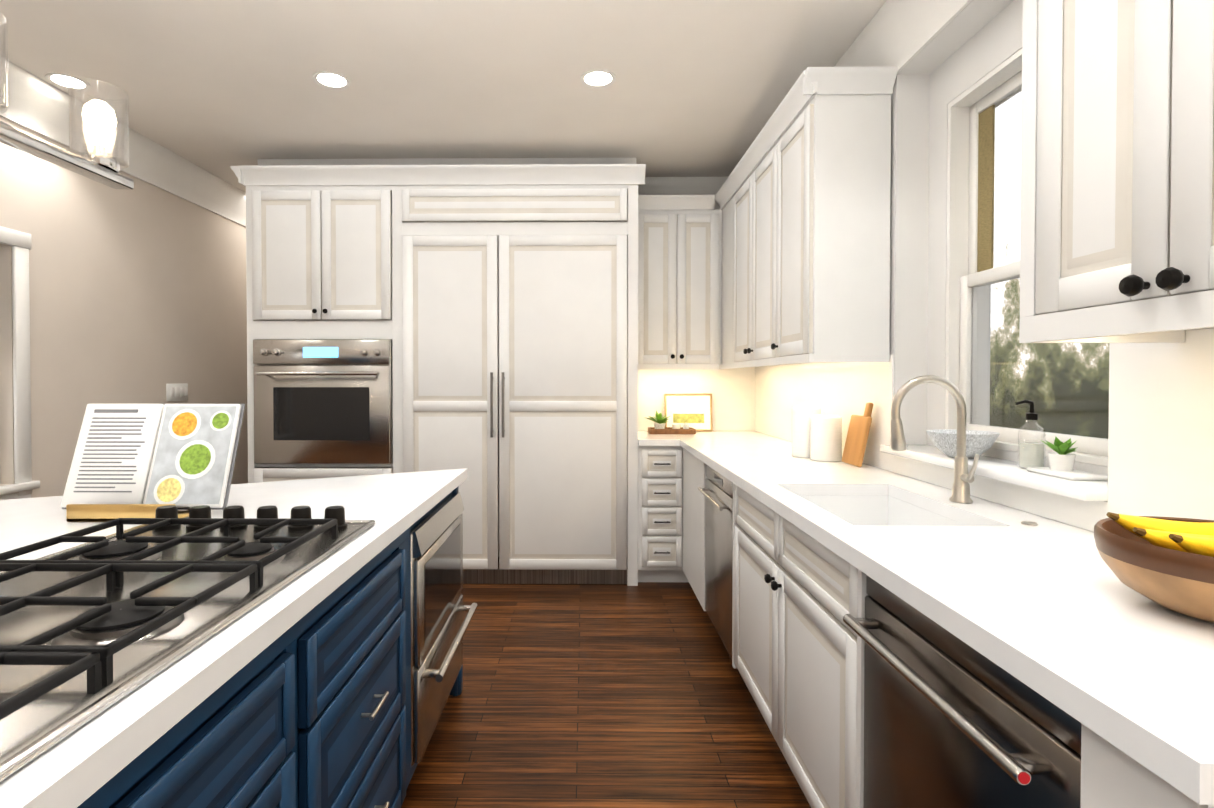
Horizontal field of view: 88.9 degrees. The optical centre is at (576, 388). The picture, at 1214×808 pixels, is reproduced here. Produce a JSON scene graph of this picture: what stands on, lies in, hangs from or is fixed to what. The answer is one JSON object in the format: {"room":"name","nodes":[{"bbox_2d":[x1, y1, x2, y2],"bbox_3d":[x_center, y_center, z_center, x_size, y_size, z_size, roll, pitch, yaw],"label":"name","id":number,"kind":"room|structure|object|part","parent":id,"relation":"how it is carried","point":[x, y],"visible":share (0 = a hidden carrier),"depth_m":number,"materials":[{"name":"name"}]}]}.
{"room":"kitchen","nodes":[
{"label":"kitchen","id":0,"kind":"room"},
{"bbox_2d":[0,116,219,497],"bbox_3d":[-2.807,-0.103,2.277,0.300,2.720,8.480,0,1,1],"label":"wall","id":1,"kind":"structure","parent":0,"point":[138,292],"depth_m":3.39,"materials":[{"name":"beige paint"}]},
{"bbox_2d":[0,226,39,499],"bbox_3d":[-2.709,-0.082,2.529,0.200,1.310,0.935,0,1,1],"label":"window","id":2,"kind":"structure","parent":1,"relation":"in","point":[20,243],"depth_m":2.92,"materials":[{"name":"white paint"}]},
{"bbox_2d":[0,60,245,226],"bbox_3d":[-2.606,-1.353,2.257,0.100,0.219,7.880,0,1,1],"label":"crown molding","id":3,"kind":"structure","parent":1,"relation":"attached to","point":[35,104],"depth_m":3.59,"materials":[{"name":"white paint"}]},
{"bbox_2d":[166,383,187,400],"bbox_3d":[-2.631,0.024,4.062,0.009,0.115,0.211,0,1,1],"label":"switch plate","id":4,"kind":"object","parent":1,"relation":"attached to","point":[177,392],"visible":1,"depth_m":4.07,"materials":[{"name":"white paint"}]},
{"bbox_2d":[216,214,498,556],"bbox_3d":[-0.654,-0.148,5.492,3.870,2.720,2.000,0,1,1],"label":"wall","id":5,"kind":"structure","parent":0,"point":[231,284],"depth_m":4.73,"materials":[{"name":"beige paint"}]},
{"bbox_2d":[638,195,721,368],"bbox_3d":[0.682,-0.709,4.280,0.587,1.155,0.353,0,1,1],"label":"upper cabinet","id":6,"kind":"object","parent":5,"relation":"attached to","point":[679,281],"visible":0.94,"depth_m":4.14,"materials":[{"name":"white wood"}]},
{"bbox_2d":[638,177,743,209],"bbox_3d":[-0.439,-1.383,4.421,3.237,0.219,0.100,0,1,1],"label":"crown molding","id":7,"kind":"structure","parent":5,"relation":"attached to","point":[653,185],"depth_m":4.37,"materials":[{"name":"white paint"}]},
{"bbox_2d":[638,367,753,430],"bbox_3d":[0.825,0.071,4.472,0.870,0.468,0.008,0,1,1],"label":"backsplash","id":8,"kind":"structure","parent":5,"relation":"attached to","point":[732,390],"depth_m":4.47,"materials":[{"name":"white tile"}]},
{"bbox_2d":[0,0,886,191],"bbox_3d":[-0.695,-1.523,2.233,4.525,0.120,8.480,0,1,1],"label":"ceiling","id":9,"kind":"structure","parent":0,"point":[697,88],"depth_m":2.85,"materials":[{"name":"paint"}]},
{"bbox_2d":[0,13,133,188],"bbox_3d":[-1.065,-0.949,0.732,0.105,0.986,1.415,0,1,1],"label":"pendant light","id":10,"kind":"object","parent":9,"relation":"hanging from","point":[100,122],"visible":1,"depth_m":1.34,"materials":[{"name":"clear glass"}]},
{"bbox_2d":[45,73,90,90],"bbox_3d":[-2.439,-1.470,2.964,0.170,0.006,0.170,0,1,1],"label":"recessed light","id":11,"kind":"object","parent":9,"relation":"in","point":[60,79],"visible":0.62,"depth_m":2.95,"materials":[{"name":"white paint"}]},
{"bbox_2d":[313,71,350,89],"bbox_3d":[-1.169,-1.470,2.949,0.170,0.006,0.170,0,1,1],"label":"recessed light","id":12,"kind":"object","parent":9,"relation":"in","point":[331,80],"visible":1,"depth_m":2.95,"materials":[{"name":"white paint"}]},
{"bbox_2d":[580,69,615,87],"bbox_3d":[0.101,-1.469,2.934,0.170,0.006,0.170,0,1,1],"label":"recessed light","id":13,"kind":"object","parent":9,"relation":"in","point":[598,78],"visible":1,"depth_m":2.93,"materials":[{"name":"white paint"}]},
{"bbox_2d":[401,557,810,807],"bbox_3d":[-0.695,1.317,2.272,4.525,0.120,8.480,0,1,1],"label":"floor","id":14,"kind":"structure","parent":0,"point":[599,696],"depth_m":2.38,"materials":[{"name":"brown wood"}]},
{"bbox_2d":[77,486,476,807],"bbox_3d":[-1.075,0.836,0.921,1.317,0.879,3.291,0,1,1],"label":"kitchen island","id":15,"kind":"object","parent":14,"relation":"on","point":[338,697],"visible":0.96,"depth_m":1.27,"materials":[{"name":"blue wood"}]},
{"bbox_2d":[0,468,467,807],"bbox_3d":[-1.253,0.375,0.955,1.560,0.040,3.260,0,1,1],"label":"island countertop","id":16,"kind":"structure","parent":15,"relation":"on","point":[79,766],"depth_m":1.01,"materials":[{"name":"white stone"}]},
{"bbox_2d":[61,404,244,521],"bbox_3d":[-1.179,0.194,1.707,0.450,0.300,0.230,0,1,1],"label":"cookbook stand","id":17,"kind":"object","parent":16,"relation":"on","point":[137,460],"visible":0.9,"depth_m":1.71,"materials":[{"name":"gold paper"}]},
{"bbox_2d":[0,505,374,782],"bbox_3d":[-0.798,0.324,0.959,0.560,0.059,1.220,0,1,1],"label":"cooktop","id":18,"kind":"object","parent":16,"relation":"in","point":[92,628],"visible":1,"depth_m":0.97,"materials":[{"name":"silver metal"}]},
{"bbox_3d":[-0.670,0.773,2.174,0.537,0.700,0.664,0,1,1],"label":"microwave drawer","id":19,"kind":"part","parent":15,"relation":"part of","materials":[{"name":"silver metal"}]},
{"bbox_2d":[247,338,418,465],"bbox_3d":[-1.588,0.078,4.150,0.861,0.761,0.612,0,1,1],"label":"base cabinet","id":20,"kind":"object","parent":14,"relation":"on","point":[311,401],"depth_m":3.85,"materials":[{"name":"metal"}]},
{"bbox_2d":[253,339,392,463],"bbox_3d":[-1.588,0.079,4.120,0.861,0.781,0.672,0,1,1],"label":"wall oven","id":21,"kind":"object","parent":20,"relation":"in","point":[316,401],"depth_m":3.85,"materials":[{"name":"silver metal"}]},
{"bbox_2d":[638,446,681,581],"bbox_3d":[0.526,0.791,4.165,0.278,0.880,0.647,0,1,1],"label":"base cabinet","id":22,"kind":"object","parent":14,"relation":"on","point":[659,467],"depth_m":3.84,"materials":[{"name":"white wood"}]},
{"bbox_2d":[682,448,701,605],"bbox_3d":[0.969,0.800,3.512,0.622,0.880,0.687,0,1,1],"label":"base cabinet","id":23,"kind":"object","parent":14,"relation":"on","point":[691,465],"depth_m":3.51,"materials":[{"name":"white wood"}]},
{"bbox_2d":[638,431,1213,804],"bbox_3d":[0.819,0.454,2.536,0.901,0.253,3.888,0,1,1],"label":"countertop","id":24,"kind":"structure","parent":23,"relation":"on","point":[1062,616],"depth_m":1.08,"materials":[{"name":"white stone"}]},
{"bbox_2d":[644,411,695,433],"bbox_3d":[0.636,0.230,4.262,0.341,0.157,0.160,0,1,1],"label":"tray","id":25,"kind":"object","parent":24,"relation":"on","point":[659,427],"visible":1,"depth_m":4.23,"materials":[{"name":"brown wood"}]},
{"bbox_2d":[664,394,712,430],"bbox_3d":[0.798,0.171,4.422,0.340,0.270,0.048,0,1,1],"label":"picture frame","id":26,"kind":"object","parent":24,"relation":"on","point":[694,411],"visible":0.81,"depth_m":4.42,"materials":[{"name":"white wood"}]},
{"bbox_2d":[792,406,820,457],"bbox_3d":[1.101,0.206,2.966,0.131,0.241,0.131,0,1,1],"label":"canister","id":27,"kind":"object","parent":24,"relation":"on","point":[801,415],"visible":0.83,"depth_m":2.92,"materials":[{"name":"white ceramic"}]},
{"bbox_2d":[810,415,841,461],"bbox_3d":[1.145,0.225,2.840,0.135,0.206,0.135,0,1,1],"label":"canister","id":28,"kind":"object","parent":24,"relation":"on","point":[825,438],"visible":1,"depth_m":2.78,"materials":[{"name":"white ceramic"}]},
{"bbox_2d":[842,402,872,466],"bbox_3d":[1.209,0.193,2.659,0.073,0.270,0.170,0,1,1],"label":"cutting board","id":29,"kind":"object","parent":24,"relation":"on","point":[856,440],"visible":0.98,"depth_m":2.62,"materials":[{"name":"beige wood"}]},
{"bbox_2d":[890,375,978,502],"bbox_3d":[1.071,0.150,1.852,0.242,0.382,0.095,0,1,1],"label":"faucet","id":30,"kind":"object","parent":24,"relation":"on","point":[963,478],"visible":1,"depth_m":1.86,"materials":[{"name":"silver metal"}]},
{"bbox_2d":[1094,512,1213,622],"bbox_3d":[1.028,0.278,0.967,0.336,0.150,0.336,0,1,1],"label":"fruit bowl","id":31,"kind":"object","parent":24,"relation":"on","point":[1167,562],"visible":1,"depth_m":0.95,"materials":[{"name":"brown wood"}]},
{"bbox_2d":[702,462,849,697],"bbox_3d":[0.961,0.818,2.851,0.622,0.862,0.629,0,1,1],"label":"base cabinet","id":32,"kind":"object","parent":14,"relation":"on","point":[775,597],"depth_m":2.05,"materials":[{"name":"white wood"}]},
{"bbox_2d":[846,564,1213,807],"bbox_3d":[0.940,0.843,1.083,0.622,0.862,0.624,0,1,1],"label":"dishwasher","id":33,"kind":"object","parent":14,"relation":"on","point":[865,691],"depth_m":1.03,"materials":[{"name":"silver metal"}]},
{"bbox_2d":[889,0,1211,501],"bbox_3d":[1.417,-0.103,2.228,0.300,2.720,8.480,0,1,1],"label":"wall","id":34,"kind":"structure","parent":0,"point":[986,33],"depth_m":2.45,"materials":[{"name":"beige paint"}]},
{"bbox_2d":[719,178,730,365],"bbox_3d":[1.114,-0.717,3.921,0.322,1.130,0.421,0,1,1],"label":"upper cabinet","id":35,"kind":"object","parent":34,"relation":"attached to","point":[725,194],"depth_m":4.02,"materials":[{"name":"white wood"}]},
{"bbox_2d":[715,194,757,368],"bbox_3d":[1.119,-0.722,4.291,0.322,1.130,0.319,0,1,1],"label":"upper cabinet","id":36,"kind":"object","parent":34,"relation":"attached to","point":[717,195],"depth_m":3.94,"materials":[{"name":"white wood"}]},
{"bbox_2d":[731,130,808,365],"bbox_3d":[1.107,-0.708,3.315,0.322,1.130,0.909,0,1,1],"label":"upper cabinet","id":37,"kind":"object","parent":34,"relation":"attached to","point":[749,203],"depth_m":3.37,"materials":[{"name":"white wood"}]},
{"bbox_2d":[767,66,894,361],"bbox_3d":[1.100,-0.700,2.733,0.322,1.130,0.498,0,1,1],"label":"upper cabinet","id":38,"kind":"object","parent":34,"relation":"attached to","point":[806,244],"depth_m":2.49,"materials":[{"name":"white wood"}]},
{"bbox_2d":[748,0,971,177],"bbox_3d":[1.207,-1.340,1.363,0.101,0.219,6.180,0,1,1],"label":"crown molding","id":39,"kind":"structure","parent":34,"relation":"attached to","point":[900,34],"depth_m":2.33,"materials":[{"name":"white paint"}]},
{"bbox_2d":[754,328,1213,531],"bbox_3d":[1.262,0.101,2.331,0.009,0.468,4.278,0,1,1],"label":"backsplash","id":40,"kind":"structure","parent":34,"relation":"attached to","point":[1161,435],"depth_m":1.41,"materials":[{"name":"white tile"}]},
{"bbox_2d":[880,445,1107,500],"bbox_3d":[1.299,0.245,1.964,0.189,0.029,1.016,0,1,1],"label":"sill ledge","id":41,"kind":"object","parent":34,"relation":"attached to","point":[1007,471],"visible":0.65,"depth_m":1.74,"materials":[{"name":"white stone"}]},
{"bbox_2d":[926,429,999,457],"bbox_3d":[1.286,0.186,2.063,0.209,0.084,0.209,0,1,1],"label":"bowl","id":42,"kind":"object","parent":41,"relation":"on","point":[944,441],"visible":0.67,"depth_m":2.01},
{"bbox_2d":[1015,400,1045,468],"bbox_3d":[1.316,0.132,1.797,0.079,0.200,0.065,0,1,1],"label":"soap dispenser","id":43,"kind":"object","parent":41,"relation":"on","point":[1031,454],"visible":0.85,"depth_m":1.78,"materials":[{"name":"clear glass"}]},
{"bbox_2d":[1027,437,1107,480],"bbox_3d":[1.315,0.183,1.658,0.102,0.101,0.170,0,1,1],"label":"potted plant","id":44,"kind":"object","parent":41,"relation":"on","point":[1062,457],"visible":0.96,"depth_m":1.66,"materials":[{"name":"white ceramic"}]},
{"bbox_2d":[945,48,1108,466],"bbox_3d":[1.470,-0.471,1.952,0.149,1.385,0.970,0,1,1],"label":"window","id":45,"kind":"structure","parent":34,"relation":"in","point":[972,274],"depth_m":2.27,"materials":[{"name":"white paint"}]},
{"bbox_2d":[1019,0,1213,339],"bbox_3d":[1.079,-0.669,0.929,0.322,1.110,0.699,0,1,1],"label":"upper cabinet","id":46,"kind":"object","parent":34,"relation":"attached to","point":[1117,193],"depth_m":1.06,"materials":[{"name":"white wood"}]},
{"label":"outside","id":47,"kind":"structure","parent":0,"visible":0},
{"bbox_2d":[990,91,1108,438],"bbox_3d":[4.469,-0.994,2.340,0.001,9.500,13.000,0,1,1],"label":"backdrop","id":48,"kind":"structure","parent":47,"point":[1038,358],"depth_m":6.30,"materials":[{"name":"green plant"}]}
]}

